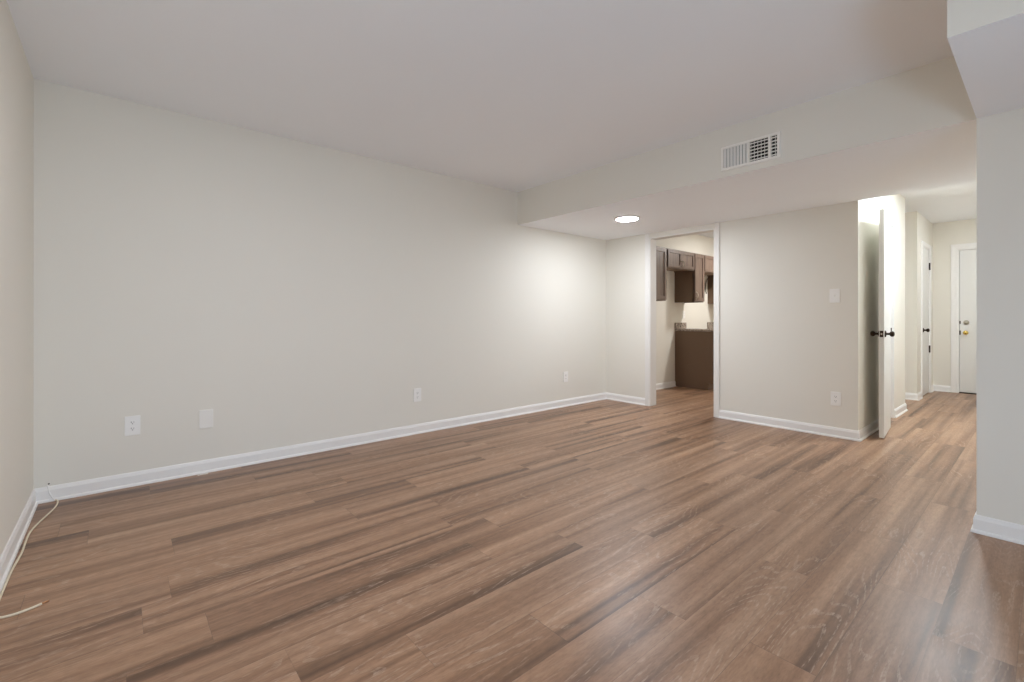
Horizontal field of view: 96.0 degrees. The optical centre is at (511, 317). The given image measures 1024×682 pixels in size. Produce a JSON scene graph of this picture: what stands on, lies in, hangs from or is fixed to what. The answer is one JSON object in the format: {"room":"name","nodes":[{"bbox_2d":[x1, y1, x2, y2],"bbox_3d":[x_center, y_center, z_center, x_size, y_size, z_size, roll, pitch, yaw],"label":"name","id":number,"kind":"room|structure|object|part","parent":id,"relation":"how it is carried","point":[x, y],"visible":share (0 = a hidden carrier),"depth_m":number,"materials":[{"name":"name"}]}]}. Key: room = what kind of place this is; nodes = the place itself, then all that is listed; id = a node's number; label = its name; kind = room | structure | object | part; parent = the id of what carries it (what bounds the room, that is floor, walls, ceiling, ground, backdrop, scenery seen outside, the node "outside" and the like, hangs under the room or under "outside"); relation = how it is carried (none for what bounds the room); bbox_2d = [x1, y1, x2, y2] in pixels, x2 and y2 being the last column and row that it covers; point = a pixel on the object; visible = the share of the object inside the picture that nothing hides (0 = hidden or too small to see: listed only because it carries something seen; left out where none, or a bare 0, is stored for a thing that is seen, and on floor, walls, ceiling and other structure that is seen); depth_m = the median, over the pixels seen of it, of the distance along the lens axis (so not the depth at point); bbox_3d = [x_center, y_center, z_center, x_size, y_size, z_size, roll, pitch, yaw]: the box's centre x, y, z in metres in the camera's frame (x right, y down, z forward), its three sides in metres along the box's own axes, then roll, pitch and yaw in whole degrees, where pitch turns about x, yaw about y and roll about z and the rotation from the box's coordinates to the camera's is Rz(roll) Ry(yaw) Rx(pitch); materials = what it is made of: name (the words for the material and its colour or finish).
{"room":"empty living room","nodes":[
{"label":"empty living room","id":0,"kind":"room"},
{"bbox_2d":[0,0,33,556],"bbox_3d":[-1.160,-0.151,0.704,0.120,2.440,5.000,0,0,-41],"label":"wall","id":1,"kind":"structure","parent":0,"point":[16,77],"depth_m":2.17,"materials":[{"name":"beige paint"}]},
{"bbox_2d":[0,489,37,592],"bbox_3d":[-1.107,1.025,0.750,0.021,0.087,5.000,0,0,-41],"label":"baseboard","id":2,"kind":"structure","parent":1,"relation":"attached to","point":[12,547],"depth_m":2.12,"materials":[{"name":"white paint"}]},
{"bbox_2d":[34,78,713,488],"bbox_3d":[0.794,-0.151,5.753,9.660,2.440,0.120,0,0,-41],"label":"wall","id":3,"kind":"structure","parent":0,"point":[292,291],"depth_m":3.42,"materials":[{"name":"beige paint"}]},
{"bbox_2d":[124,415,139,435],"bbox_3d":[-2.407,0.686,2.923,0.078,0.122,0.009,0,0,-41],"label":"wall outlet","id":4,"kind":"object","parent":3,"relation":"attached to","point":[131,423],"visible":1,"depth_m":2.92,"materials":[{"name":"white plastic"}]},
{"bbox_2d":[199,409,212,428],"bbox_3d":[-2.109,0.699,3.178,0.082,0.126,0.010,0,0,-41],"label":"blank wall plate","id":5,"kind":"object","parent":3,"relation":"attached to","point":[205,416],"visible":1,"depth_m":3.17,"materials":[{"name":"white plastic"}]},
{"bbox_2d":[35,392,605,503],"bbox_3d":[-0.747,1.025,4.339,5.240,0.087,0.021,0,0,-41],"label":"baseboard","id":6,"kind":"structure","parent":3,"relation":"attached to","point":[120,481],"depth_m":3.42,"materials":[{"name":"white paint"}]},
{"bbox_2d":[414,388,420,401],"bbox_3d":[-0.870,0.714,4.241,0.078,0.122,0.009,0,0,-41],"label":"wall outlet","id":7,"kind":"object","parent":3,"relation":"attached to","point":[417,392],"visible":1,"depth_m":4.24,"materials":[{"name":"white plastic"}]},
{"bbox_2d":[563,372,567,381],"bbox_3d":[0.647,0.714,5.542,0.078,0.122,0.009,0,0,-41],"label":"wall outlet","id":8,"kind":"object","parent":3,"relation":"attached to","point":[565,374],"visible":1,"depth_m":5.53,"materials":[{"name":"white plastic"}]},
{"bbox_2d":[656,246,666,300],"bbox_3d":[1.794,-0.600,6.311,0.665,0.738,0.332,0,0,-41],"label":"upper cabinet","id":9,"kind":"object","parent":3,"relation":"attached to","point":[661,252],"visible":0.32,"depth_m":6.33,"materials":[{"name":"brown wood"}]},
{"bbox_2d":[656,381,675,389],"bbox_3d":[1.938,1.025,6.641,1.583,0.087,0.021,0,0,-41],"label":"baseboard","id":10,"kind":"structure","parent":3,"relation":"attached to","point":[664,385],"depth_m":6.97,"materials":[{"name":"white paint"}]},
{"bbox_2d":[666,248,693,272],"bbox_3d":[2.359,-0.833,6.772,0.753,0.273,0.369,0,0,-41],"label":"upper cabinet","id":11,"kind":"object","parent":3,"relation":"attached to","point":[677,260],"visible":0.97,"depth_m":6.65,"materials":[{"name":"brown wood"}]},
{"bbox_3d":[2.310,-0.834,6.548,0.362,0.243,0.019,0,0,-41],"label":"door","id":12,"kind":"part","parent":11,"relation":"part of","materials":[{"name":"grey wood"}]},
{"bbox_3d":[2.588,-0.834,6.786,0.362,0.243,0.019,0,0,-41],"label":"door","id":13,"kind":"part","parent":11,"relation":"part of","materials":[{"name":"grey wood"}]},
{"bbox_2d":[675,323,685,328],"bbox_3d":[2.654,0.127,7.255,0.324,0.092,0.020,0,0,-41],"label":"backsplash","id":14,"kind":"structure","parent":3,"relation":"attached to","point":[677,325],"depth_m":7.22,"materials":[{"name":"stone"}]},
{"bbox_2d":[675,253,703,302],"bbox_3d":[2.761,-0.600,7.117,0.303,0.738,0.369,0,0,-41],"label":"upper cabinet","id":15,"kind":"object","parent":3,"relation":"attached to","point":[689,286],"visible":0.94,"depth_m":7.02,"materials":[{"name":"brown wood"}]},
{"bbox_3d":[2.851,-0.601,7.012,0.279,0.708,0.019,0,0,-41],"label":"door","id":16,"kind":"part","parent":15,"relation":"part of","materials":[{"name":"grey wood"}]},
{"bbox_2d":[704,255,713,276],"bbox_3d":[3.164,-0.833,7.463,0.755,0.273,0.369,0,0,-41],"label":"upper cabinet","id":17,"kind":"object","parent":3,"relation":"attached to","point":[708,260],"visible":0.21,"depth_m":7.22,"materials":[{"name":"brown wood"}]},
{"bbox_2d":[708,276,713,303],"bbox_3d":[3.705,-0.600,7.951,0.698,0.738,0.332,0,0,-41],"label":"upper cabinet","id":18,"kind":"object","parent":3,"relation":"attached to","point":[711,278],"visible":0.02,"depth_m":7.80,"materials":[{"name":"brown wood"}]},
{"bbox_2d":[6,0,976,237],"bbox_3d":[2.542,-1.431,3.761,9.720,0.120,5.420,0,0,-41],"label":"ceiling","id":19,"kind":"structure","parent":0,"point":[512,95],"depth_m":2.52,"materials":[{"name":"paint"}]},
{"bbox_2d":[0,386,1023,681],"bbox_3d":[2.542,1.119,3.761,9.720,0.100,5.420,0,0,-41],"label":"floor","id":20,"kind":"structure","parent":0,"point":[670,540],"depth_m":2.01,"materials":[{"name":"wood"}]},
{"bbox_2d":[0,483,58,618],"bbox_3d":[-2.222,1.016,2.180,0.148,0.105,1.377,0,0,-41],"label":"cable","id":21,"kind":"object","parent":20,"relation":"on","point":[46,515],"visible":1,"depth_m":1.94,"materials":[{"name":"white plastic"}]},
{"bbox_2d":[675,331,713,389],"bbox_3d":[2.861,0.638,7.013,0.298,0.862,0.657,0,0,-41],"label":"base cabinet","id":22,"kind":"object","parent":20,"relation":"on","point":[694,350],"visible":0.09,"depth_m":6.92,"materials":[{"name":"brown wood"}]},
{"bbox_2d":[675,323,713,331],"bbox_3d":[2.855,0.143,7.021,0.324,0.125,0.637,0,0,-41],"label":"countertop","id":23,"kind":"structure","parent":22,"relation":"on","point":[678,326],"depth_m":7.12,"materials":[{"name":"stone"}]},
{"bbox_3d":[3.044,0.691,6.798,0.274,0.525,0.019,0,0,-41],"label":"door","id":24,"kind":"part","parent":22,"relation":"part of","materials":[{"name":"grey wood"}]},
{"bbox_3d":[3.712,0.638,7.742,0.460,0.862,0.657,0,0,-41],"label":"base cabinet","id":25,"kind":"object","parent":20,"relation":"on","visible":0},
{"bbox_2d":[707,322,713,328],"bbox_3d":[3.704,0.143,7.749,0.482,0.125,0.637,0,0,-41],"label":"countertop","id":26,"kind":"structure","parent":25,"relation":"on","point":[710,325],"depth_m":7.85,"materials":[{"name":"stone"}]},
{"bbox_2d":[606,200,861,430],"bbox_3d":[2.165,-0.151,5.064,0.125,2.440,2.712,0,0,-41],"label":"wall","id":27,"kind":"structure","parent":0,"point":[785,347],"depth_m":4.48,"materials":[{"name":"beige paint"}]},
{"bbox_2d":[645,222,719,417],"bbox_3d":[1.961,0.028,5.292,0.143,2.083,0.908,0,0,-41],"label":"trim","id":28,"kind":"structure","parent":27,"relation":"attached to","point":[650,243],"depth_m":5.56,"materials":[{"name":"paint"}]},
{"bbox_2d":[606,392,860,441],"bbox_3d":[2.117,1.025,5.008,0.021,0.087,2.733,0,0,-41],"label":"baseboard","id":29,"kind":"structure","parent":27,"relation":"attached to","point":[848,434],"depth_m":4.46,"materials":[{"name":"white paint"}]},
{"bbox_2d":[518,56,976,239],"bbox_3d":[1.951,-1.192,4.031,1.546,0.357,4.000,0,0,-41],"label":"soffit","id":30,"kind":"object","parent":27,"relation":"attached to","point":[915,129],"depth_m":3.33,"materials":[{"name":"beige paint"}]},
{"bbox_2d":[614,215,639,221],"bbox_3d":[1.173,-1.005,4.697,0.256,0.018,0.256,0,0,-41],"label":"ceiling light","id":31,"kind":"object","parent":30,"relation":"attached to","point":[625,218],"visible":1,"depth_m":4.64,"materials":[{"name":"white plastic"}]},
{"bbox_2d":[721,131,780,171],"bbox_3d":[1.643,-1.144,3.191,0.014,0.180,0.397,0,0,-41],"label":"air vent","id":32,"kind":"object","parent":30,"relation":"attached to","point":[765,148],"visible":1,"depth_m":3.18,"materials":[{"name":"white metal"}]},
{"bbox_3d":[1.729,-1.144,3.091,0.011,0.138,0.014,0,0,-41],"label":"damper lever","id":33,"kind":"part","parent":32,"relation":"part of","materials":[{"name":"white metal"}]},
{"bbox_2d":[830,289,839,302],"bbox_3d":[2.881,-0.193,4.117,0.021,0.122,0.078,0,0,-41],"label":"light switch","id":34,"kind":"object","parent":27,"relation":"attached to","point":[834,293],"visible":1,"depth_m":4.11,"materials":[{"name":"white plastic"}]},
{"bbox_2d":[831,392,840,405],"bbox_3d":[2.891,0.727,4.115,0.009,0.122,0.078,0,0,-41],"label":"wall outlet","id":35,"kind":"object","parent":27,"relation":"attached to","point":[835,396],"visible":1,"depth_m":4.11,"materials":[{"name":"white plastic"}]},
{"bbox_2d":[862,194,932,427],"bbox_3d":[4.592,-0.151,5.445,4.055,2.440,0.132,0,0,-41],"label":"wall","id":36,"kind":"structure","parent":0,"point":[894,205],"depth_m":5.03,"materials":[{"name":"beige paint"}]},
{"bbox_2d":[870,209,894,437],"bbox_3d":[3.439,0.052,4.247,0.170,2.010,0.597,0,0,44],"label":"door","id":37,"kind":"structure","parent":36,"relation":"in","point":[884,333],"depth_m":4.05,"materials":[{"name":"white paint"}]},
{"bbox_3d":[3.245,0.145,4.120,0.068,0.060,0.060,0,0,44],"label":"knob","id":38,"kind":"part","parent":37,"relation":"part of","materials":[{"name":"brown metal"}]},
{"bbox_3d":[3.319,0.145,4.049,0.068,0.060,0.060,0,0,44],"label":"knob","id":39,"kind":"part","parent":37,"relation":"part of","materials":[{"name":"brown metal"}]},
{"bbox_2d":[859,403,907,440],"bbox_3d":[3.551,1.025,4.888,2.042,0.087,0.683,0,0,-41],"label":"baseboard","id":40,"kind":"structure","parent":36,"relation":"attached to","point":[868,430],"depth_m":4.32,"materials":[{"name":"white paint"}]},
{"bbox_2d":[891,224,893,417],"bbox_3d":[3.793,0.046,4.751,0.610,2.045,0.124,0,0,-41],"label":"trim","id":41,"kind":"structure","parent":36,"relation":"attached to","point":[892,226],"depth_m":4.90,"materials":[{"name":"white paint"}]},
{"bbox_2d":[905,385,933,400],"bbox_3d":[5.484,1.025,6.566,1.241,0.087,0.651,0,0,-41],"label":"baseboard","id":42,"kind":"structure","parent":36,"relation":"attached to","point":[909,396],"depth_m":5.99,"materials":[{"name":"white paint"}]},
{"bbox_2d":[921,240,930,396],"bbox_3d":[5.674,0.024,6.384,0.720,2.090,0.116,0,0,-41],"label":"trim","id":43,"kind":"structure","parent":36,"relation":"attached to","point":[925,245],"depth_m":6.19,"materials":[{"name":"white paint"}]},
{"bbox_2d":[923,247,929,394],"bbox_3d":[5.716,0.053,6.344,0.594,2.007,0.103,0,0,-41],"label":"door","id":44,"kind":"structure","parent":36,"relation":"in","point":[926,265],"depth_m":6.35,"materials":[{"name":"white paint"}]},
{"bbox_2d":[905,213,906,392],"bbox_3d":[5.035,-0.151,6.261,0.120,2.440,0.530,0,0,-41],"label":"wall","id":45,"kind":"structure","parent":0,"point":[905,213],"depth_m":6.03,"materials":[{"name":"beige paint"}]},
{"bbox_2d":[933,219,976,385],"bbox_3d":[5.756,-0.151,7.294,0.120,2.440,4.240,0,0,-41],"label":"wall","id":46,"kind":"structure","parent":0,"point":[945,234],"depth_m":6.65,"materials":[{"name":"beige paint"}]},
{"bbox_2d":[933,385,950,391],"bbox_3d":[6.207,1.025,6.660,0.021,0.087,0.190,0,0,-41],"label":"baseboard","id":47,"kind":"structure","parent":46,"relation":"attached to","point":[942,388],"depth_m":6.65,"materials":[{"name":"white paint"}]},
{"bbox_2d":[951,243,976,392],"bbox_3d":[6.646,0.015,6.244,0.136,2.107,1.009,0,0,-41],"label":"trim","id":48,"kind":"structure","parent":46,"relation":"attached to","point":[955,249],"depth_m":6.55,"materials":[{"name":"white paint"}]},
{"bbox_2d":[959,249,976,392],"bbox_3d":[6.610,0.052,6.214,0.112,2.005,0.836,0,0,-41],"label":"door","id":49,"kind":"structure","parent":46,"relation":"in","point":[968,258],"depth_m":6.47,"materials":[{"name":"white paint"}]},
{"bbox_2d":[977,108,1023,524],"bbox_3d":[2.816,-0.151,1.774,0.080,2.440,1.446,0,0,-41],"label":"wall","id":50,"kind":"structure","parent":0,"point":[1000,136],"depth_m":2.23,"materials":[{"name":"beige paint"}]},
{"bbox_2d":[947,0,1023,117],"bbox_3d":[2.401,-1.181,1.417,1.015,0.379,1.446,0,0,-41],"label":"soffit","id":51,"kind":"object","parent":50,"relation":"attached to","point":[985,38],"depth_m":1.71,"materials":[{"name":"beige paint"}]},
{"bbox_2d":[970,511,1023,544],"bbox_3d":[2.801,1.025,1.775,0.100,0.087,1.467,0,0,-41],"label":"baseboard","id":52,"kind":"structure","parent":50,"relation":"attached to","point":[987,526],"depth_m":2.23,"materials":[{"name":"white paint"}]}
]}

